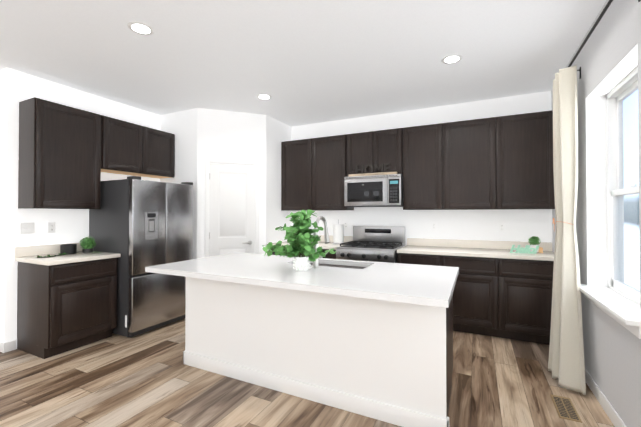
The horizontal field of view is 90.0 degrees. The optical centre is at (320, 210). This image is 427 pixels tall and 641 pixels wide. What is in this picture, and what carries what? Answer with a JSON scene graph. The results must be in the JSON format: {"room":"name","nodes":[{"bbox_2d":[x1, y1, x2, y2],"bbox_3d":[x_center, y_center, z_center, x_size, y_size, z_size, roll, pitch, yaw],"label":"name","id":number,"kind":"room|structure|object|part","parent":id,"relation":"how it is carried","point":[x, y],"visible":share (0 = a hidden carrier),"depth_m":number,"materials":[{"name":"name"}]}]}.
{"room":"kitchen","nodes":[
{"label":"kitchen","id":0,"kind":"room"},
{"bbox_2d":[0,68,159,348],"bbox_3d":[-2.470,-0.001,4.531,0.150,2.780,3.050,0,-1,26],"label":"wall","id":1,"kind":"structure","parent":0,"point":[16,88],"depth_m":3.23,"materials":[{"name":"white paint"}]},
{"bbox_2d":[5,340,15,352],"bbox_3d":[-3.045,1.328,3.149,0.012,0.095,0.085,0,-1,26],"label":"baseboard","id":2,"kind":"structure","parent":1,"relation":"attached to","point":[10,345],"depth_m":3.14,"materials":[{"name":"white wood"}]},
{"bbox_2d":[20,222,33,233],"bbox_3d":[-2.992,0.176,3.271,0.010,0.115,0.116,0,-1,26],"label":"light switch","id":3,"kind":"object","parent":1,"relation":"attached to","point":[26,228],"visible":1,"depth_m":3.27,"materials":[{"name":"white plastic"}]},
{"bbox_2d":[48,222,55,232],"bbox_3d":[-2.902,0.178,3.461,0.007,0.115,0.070,0,-1,26],"label":"electrical outlet","id":4,"kind":"object","parent":1,"relation":"attached to","point":[51,227],"visible":1,"depth_m":3.46,"materials":[{"name":"white plastic"}]},
{"bbox_2d":[18,97,109,208],"bbox_3d":[-2.733,-0.557,3.448,0.325,1.070,0.682,0,-1,26],"label":"upper cabinet","id":5,"kind":"object","parent":1,"relation":"attached to","point":[68,155],"depth_m":3.27,"materials":[{"name":"brown wood"}]},
{"bbox_2d":[110,117,149,176],"bbox_3d":[-2.493,-0.782,3.942,0.325,0.610,0.553,0,-1,26],"label":"upper cabinet","id":6,"kind":"object","parent":1,"relation":"attached to","point":[129,142],"depth_m":3.93,"materials":[{"name":"brown wood"}]},
{"bbox_2d":[150,128,174,178],"bbox_3d":[-2.305,-0.778,4.330,0.325,0.610,0.552,0,-1,26],"label":"upper cabinet","id":7,"kind":"object","parent":1,"relation":"attached to","point":[162,144],"depth_m":4.33,"materials":[{"name":"brown wood"}]},
{"bbox_2d":[160,108,290,258],"bbox_3d":[-1.415,0.004,4.986,1.450,2.780,1.410,0,-1,26],"label":"wall","id":8,"kind":"structure","parent":0,"point":[201,134],"depth_m":4.51,"materials":[{"name":"white paint"}]},
{"bbox_2d":[209,163,254,256],"bbox_3d":[-1.224,0.363,4.468,0.436,2.026,0.433,0,-1,26],"label":"pantry door","id":9,"kind":"structure","parent":8,"relation":"in","point":[232,208],"depth_m":4.47,"materials":[{"name":"white wood"}]},
{"bbox_2d":[205,158,259,256],"bbox_3d":[-1.222,0.337,4.462,0.736,2.103,0.017,0,-1,-19],"label":"door frame","id":10,"kind":"structure","parent":8,"relation":"attached to","point":[208,161],"depth_m":4.42,"materials":[{"name":"white wood"}]},
{"bbox_2d":[0,0,605,126],"bbox_3d":[-2.806,-1.464,2.208,9.150,0.100,7.950,0,-1,26],"label":"ceiling","id":11,"kind":"structure","parent":0,"point":[303,62],"depth_m":2.81,"materials":[{"name":"white paint"}]},
{"bbox_2d":[127,22,153,34],"bbox_3d":[-1.389,-1.409,2.480,0.184,0.004,0.184,0,-1,26],"label":"recessed light","id":12,"kind":"object","parent":11,"relation":"in","point":[141,28],"visible":1,"depth_m":2.47,"materials":[{"name":"white"}]},
{"bbox_2d":[256,94,271,99],"bbox_3d":[-0.690,-1.394,3.919,0.184,0.004,0.184,0,-1,26],"label":"recessed light","id":13,"kind":"object","parent":11,"relation":"in","point":[262,96],"visible":1,"depth_m":3.90,"materials":[{"name":"white plastic"}]},
{"bbox_2d":[441,54,462,63],"bbox_3d":[1.217,-1.404,2.971,0.184,0.004,0.184,0,-1,26],"label":"recessed light","id":14,"kind":"object","parent":11,"relation":"in","point":[451,59],"visible":1,"depth_m":2.97,"materials":[{"name":"white plastic"}]},
{"bbox_2d":[0,318,614,426],"bbox_3d":[-2.806,1.416,2.179,9.150,0.100,7.950,0,-1,26],"label":"floor","id":15,"kind":"structure","parent":0,"point":[148,379],"depth_m":2.40,"materials":[{"name":"brown wood"}]},
{"bbox_2d":[14,243,120,358],"bbox_3d":[-2.608,0.870,3.331,0.640,1.015,0.657,0,-1,26],"label":"base cabinet","id":16,"kind":"object","parent":15,"relation":"on","point":[66,303],"visible":0.96,"depth_m":3.13,"materials":[{"name":"brown wood"}]},
{"bbox_2d":[14,243,120,265],"bbox_3d":[-2.608,0.432,3.336,0.640,0.139,0.657,0,-1,26],"label":"countertop","id":17,"kind":"structure","parent":16,"relation":"on","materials":[{"name":"beige stone"}]},
{"bbox_2d":[36,252,66,257],"bbox_3d":[-2.700,0.443,3.236,0.131,0.032,0.309,0,-1,26],"label":"garland","id":18,"kind":"object","parent":17,"relation":"on","point":[64,253],"visible":1,"depth_m":3.18,"materials":[{"name":"green plant"}]},
{"bbox_2d":[60,244,76,254],"bbox_3d":[-2.717,0.412,3.458,0.140,0.102,0.140,0,-1,26],"label":"pot","id":19,"kind":"object","parent":17,"relation":"on","point":[67,249],"visible":0.98,"depth_m":3.41,"materials":[{"name":"black"}]},
{"bbox_2d":[80,236,101,252],"bbox_3d":[-2.543,0.373,3.567,0.319,0.181,0.158,0,-1,26],"label":"plant","id":20,"kind":"object","parent":17,"relation":"on","point":[87,243],"visible":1,"depth_m":3.57,"materials":[{"name":"green plant"}]},
{"bbox_2d":[89,176,193,336],"bbox_3d":[-2.188,0.506,3.969,0.805,1.755,0.826,0,-1,26],"label":"fridge","id":21,"kind":"object","parent":15,"relation":"on","point":[138,224],"visible":0.69,"depth_m":3.62,"materials":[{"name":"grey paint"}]},
{"bbox_2d":[181,256,456,426],"bbox_3d":[-0.074,0.933,2.727,2.220,0.876,0.744,0,-1,26],"label":"kitchen island","id":22,"kind":"object","parent":15,"relation":"on","point":[372,339],"depth_m":2.28,"materials":[{"name":"white"}]},
{"bbox_2d":[153,264,456,307],"bbox_3d":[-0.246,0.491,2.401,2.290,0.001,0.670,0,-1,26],"label":"island countertop","id":23,"kind":"structure","parent":22,"relation":"on","point":[330,287],"depth_m":1.97,"materials":[{"name":"white stone"}]},
{"bbox_2d":[262,210,335,270],"bbox_3d":[-0.137,0.220,2.441,0.573,0.465,0.433,0,-1,26],"label":"potted plant","id":24,"kind":"object","parent":23,"relation":"on","point":[299,237],"visible":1,"depth_m":2.40,"materials":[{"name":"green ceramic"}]},
{"bbox_3d":[-0.143,0.400,2.452,0.137,0.105,0.136,0,-1,26],"label":"pot","id":25,"kind":"part","parent":24,"relation":"part of","materials":[{"name":"white ceramic"}]},
{"bbox_2d":[312,216,329,267],"bbox_3d":[0.053,0.248,2.641,0.159,0.414,0.270,0,-1,26],"label":"faucet","id":26,"kind":"object","parent":22,"relation":"on","point":[326,235],"depth_m":2.60,"materials":[{"name":"silver metal"}]},
{"bbox_2d":[319,247,336,258],"bbox_3d":[0.090,0.952,4.631,0.600,0.875,0.610,0,-1,26],"label":"base cabinet","id":27,"kind":"object","parent":15,"relation":"on","point":[330,256],"depth_m":4.28,"materials":[{"name":"brown wood"}]},
{"bbox_2d":[272,241,346,250],"bbox_3d":[-0.132,0.495,4.728,1.076,0.039,0.640,0,-1,26],"label":"countertop","id":28,"kind":"structure","parent":27,"relation":"on","point":[324,246],"depth_m":4.38,"materials":[{"name":"beige stone"}]},
{"bbox_2d":[333,219,343,243],"bbox_3d":[0.259,0.298,4.620,0.170,0.352,0.170,0,-1,26],"label":"paper towel","id":29,"kind":"object","parent":28,"relation":"on","point":[338,233],"visible":0.96,"depth_m":4.55,"materials":[{"name":"white paper"}]},
{"bbox_2d":[336,226,404,262],"bbox_3d":[0.677,0.799,4.264,0.754,1.175,0.735,0,-1,26],"label":"range","id":30,"kind":"object","parent":15,"relation":"on","point":[377,243],"visible":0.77,"depth_m":4.19,"materials":[{"name":"grey paint"}]},
{"bbox_2d":[397,255,447,265],"bbox_3d":[1.318,0.946,4.035,0.570,0.875,0.610,0,-1,26],"label":"base cabinet","id":31,"kind":"object","parent":15,"relation":"on","point":[435,260],"depth_m":3.75,"materials":[{"name":"brown wood"}]},
{"bbox_2d":[448,255,507,338],"bbox_3d":[1.765,0.944,3.818,0.708,0.875,0.610,0,-1,26],"label":"base cabinet","id":32,"kind":"object","parent":15,"relation":"on","point":[500,290],"depth_m":3.50,"materials":[{"name":"brown wood"}]},
{"bbox_2d":[397,247,553,262],"bbox_3d":[1.801,0.486,3.789,1.654,0.039,0.640,0,-1,26],"label":"countertop","id":33,"kind":"structure","parent":32,"relation":"on","point":[472,252],"depth_m":3.64,"materials":[{"name":"beige stone"}]},
{"bbox_2d":[510,245,538,253],"bbox_3d":[2.228,0.418,3.508,0.278,0.090,0.020,0,-1,18],"label":"sign","id":34,"kind":"object","parent":33,"relation":"on","point":[526,249],"visible":1,"depth_m":3.50,"materials":[{"name":"green paint"}]},
{"bbox_2d":[528,236,542,252],"bbox_3d":[2.413,0.371,3.606,0.130,0.186,0.123,0,-1,26],"label":"plant","id":35,"kind":"object","parent":33,"relation":"on","point":[534,242],"visible":0.96,"depth_m":3.58,"materials":[{"name":"green plant"}]},
{"bbox_3d":[2.417,0.422,3.597,0.116,0.085,0.105,0,-1,26],"label":"pot","id":36,"kind":"part","parent":35,"relation":"part of","materials":[{"name":"white ceramic"}]},
{"bbox_2d":[508,259,553,344],"bbox_3d":[2.259,0.942,3.577,0.636,0.875,0.610,0,-1,26],"label":"base cabinet","id":37,"kind":"object","parent":15,"relation":"on","point":[530,281],"depth_m":3.30,"materials":[{"name":"brown wood"}]},
{"bbox_2d":[550,394,581,422],"bbox_3d":[1.695,1.362,2.222,0.120,0.006,0.300,0,-1,26],"label":"floor vent","id":38,"kind":"object","parent":15,"relation":"in","point":[565,408],"visible":1,"depth_m":2.21,"materials":[{"name":"beige metal"}]},
{"bbox_2d":[291,91,551,245],"bbox_3d":[0.554,0.002,4.841,5.320,2.780,0.150,0,-1,26],"label":"wall","id":39,"kind":"structure","parent":0,"point":[523,225],"depth_m":4.23,"materials":[{"name":"white paint"}]},
{"bbox_2d":[281,138,316,209],"bbox_3d":[-0.276,-0.541,4.982,0.604,1.070,0.324,0,-1,26],"label":"upper cabinet","id":40,"kind":"object","parent":39,"relation":"attached to","point":[298,157],"depth_m":4.83,"materials":[{"name":"brown wood"}]},
{"bbox_2d":[317,134,353,209],"bbox_3d":[0.190,-0.544,4.756,0.676,1.070,0.324,0,-1,26],"label":"upper cabinet","id":41,"kind":"object","parent":39,"relation":"attached to","point":[334,153],"depth_m":4.59,"materials":[{"name":"brown wood"}]},
{"bbox_2d":[344,221,347,228],"bbox_3d":[0.385,0.212,4.833,0.070,0.115,0.007,0,-1,26],"label":"electrical outlet","id":42,"kind":"object","parent":39,"relation":"attached to","point":[345,224],"visible":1,"depth_m":4.83,"materials":[{"name":"white plastic"}]},
{"bbox_2d":[353,131,376,173],"bbox_3d":[0.633,-0.776,4.543,0.450,0.610,0.324,0,-1,26],"label":"upper cabinet","id":43,"kind":"object","parent":39,"relation":"attached to","point":[364,143],"depth_m":4.39,"materials":[{"name":"brown wood"}]},
{"bbox_2d":[377,128,404,173],"bbox_3d":[0.928,-0.777,4.399,0.450,0.610,0.324,0,-1,26],"label":"upper cabinet","id":44,"kind":"object","parent":39,"relation":"attached to","point":[390,142],"depth_m":4.22,"materials":[{"name":"brown wood"}]},
{"bbox_2d":[344,174,402,206],"bbox_3d":[0.755,-0.264,4.414,0.775,0.413,0.439,0,-1,26],"label":"microwave","id":45,"kind":"object","parent":44,"relation":"attached to","point":[375,191],"visible":0.98,"depth_m":4.24,"materials":[{"name":"grey paint"}]},
{"bbox_2d":[349,172,396,176],"bbox_3d":[0.692,-0.488,4.285,0.660,0.030,0.046,0,-1,26],"label":"sign","id":46,"kind":"object","parent":45,"relation":"on","point":[367,174],"visible":0.73,"depth_m":4.26,"materials":[{"name":"beige wood"}]},
{"bbox_2d":[356,163,389,173],"bbox_3d":[0.696,-0.563,4.285,0.472,0.132,0.018,0,-1,26],"label":"sign","id":47,"kind":"object","parent":46,"relation":"on","point":[375,168],"visible":0.92,"depth_m":4.26,"materials":[{"name":"grey"}]},
{"bbox_2d":[402,122,448,209],"bbox_3d":[1.352,-0.549,4.191,0.632,1.070,0.324,0,-1,26],"label":"upper cabinet","id":48,"kind":"object","parent":39,"relation":"attached to","point":[426,176],"depth_m":4.03,"materials":[{"name":"brown wood"}]},
{"bbox_2d":[312,235,551,250],"bbox_3d":[1.100,0.424,4.475,3.514,0.099,0.020,0,-1,26],"label":"backsplash","id":49,"kind":"structure","parent":39,"relation":"attached to","point":[507,245],"depth_m":4.13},
{"bbox_2d":[449,116,504,209],"bbox_3d":[1.827,-0.552,3.961,0.708,1.070,0.324,0,-1,26],"label":"upper cabinet","id":50,"kind":"object","parent":39,"relation":"attached to","point":[499,163],"depth_m":3.78,"materials":[{"name":"brown wood"}]},
{"bbox_2d":[499,223,504,231],"bbox_3d":[2.228,0.203,3.937,0.070,0.115,0.007,0,-1,26],"label":"electrical outlet","id":51,"kind":"object","parent":39,"relation":"attached to","point":[501,227],"visible":1,"depth_m":3.94,"materials":[{"name":"white plastic"}]},
{"bbox_2d":[505,110,554,209],"bbox_3d":[2.322,-0.554,3.720,0.636,1.070,0.324,0,-1,26],"label":"upper cabinet","id":52,"kind":"object","parent":39,"relation":"attached to","point":[529,174],"depth_m":3.55,"materials":[{"name":"brown wood"}]},
{"bbox_2d":[551,0,640,426],"bbox_3d":[1.138,-0.043,0.277,0.220,2.780,7.550,0,-1,26],"label":"wall","id":53,"kind":"structure","parent":0,"point":[607,59],"depth_m":2.35,"materials":[{"name":"white paint"}]},
{"bbox_2d":[568,0,640,78],"bbox_3d":[1.833,-1.167,2.102,0.114,0.104,1.544,0,-1,26],"label":"curtain rod","id":54,"kind":"object","parent":53,"relation":"attached to","point":[608,4],"visible":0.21,"depth_m":2.15,"materials":[{"name":"black metal"}]},
{"bbox_2d":[548,65,585,394],"bbox_3d":[1.990,0.085,2.627,0.210,2.512,0.593,0,-1,26],"label":"curtain","id":55,"kind":"object","parent":54,"relation":"hanging from","point":[566,365],"visible":1,"depth_m":2.59,"materials":[{"name":"fabric"}]},
{"bbox_2d":[585,368,626,426],"bbox_3d":[0.898,1.297,0.036,0.012,0.095,6.930,0,-1,26],"label":"baseboard","id":56,"kind":"structure","parent":53,"relation":"attached to","point":[610,411],"depth_m":2.18,"materials":[{"name":"white wood"}]},
{"bbox_2d":[580,284,640,338],"bbox_3d":[1.947,0.636,2.129,0.200,0.098,1.020,0,-1,26],"label":"window sill","id":57,"kind":"structure","parent":53,"relation":"attached to","point":[623,311],"depth_m":2.01,"materials":[{"name":"white wood"}]},
{"bbox_2d":[606,67,639,304],"bbox_3d":[2.077,-0.148,2.073,0.090,1.525,0.920,0,-1,26],"label":"window","id":58,"kind":"structure","parent":53,"relation":"in","point":[616,97],"depth_m":2.42,"materials":[{"name":"white plastic"}]},
{"bbox_3d":[2.077,-0.151,2.073,0.040,1.366,0.766,0,-1,26],"label":"glass","id":59,"kind":"part","parent":58,"relation":"part of","materials":[{"name":"clear glass"}]},
{"bbox_3d":[-4.781,-0.006,4.042,3.580,2.780,0.150,0,-1,26],"label":"wall","id":60,"kind":"structure","parent":0,"visible":0},
{"bbox_2d":[0,341,4,352],"bbox_3d":[-3.161,1.328,3.151,0.223,0.095,0.012,0,-1,26],"label":"baseboard","id":61,"kind":"structure","parent":60,"relation":"attached to","point":[2,347],"depth_m":3.10,"materials":[{"name":"white wood"}]},
{"label":"outside","id":62,"kind":"structure","parent":0,"visible":0},
{"bbox_2d":[623,90,639,289],"bbox_3d":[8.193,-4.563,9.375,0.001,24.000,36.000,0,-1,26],"label":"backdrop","id":63,"kind":"structure","parent":62,"point":[628,110],"depth_m":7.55,"materials":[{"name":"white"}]}
]}

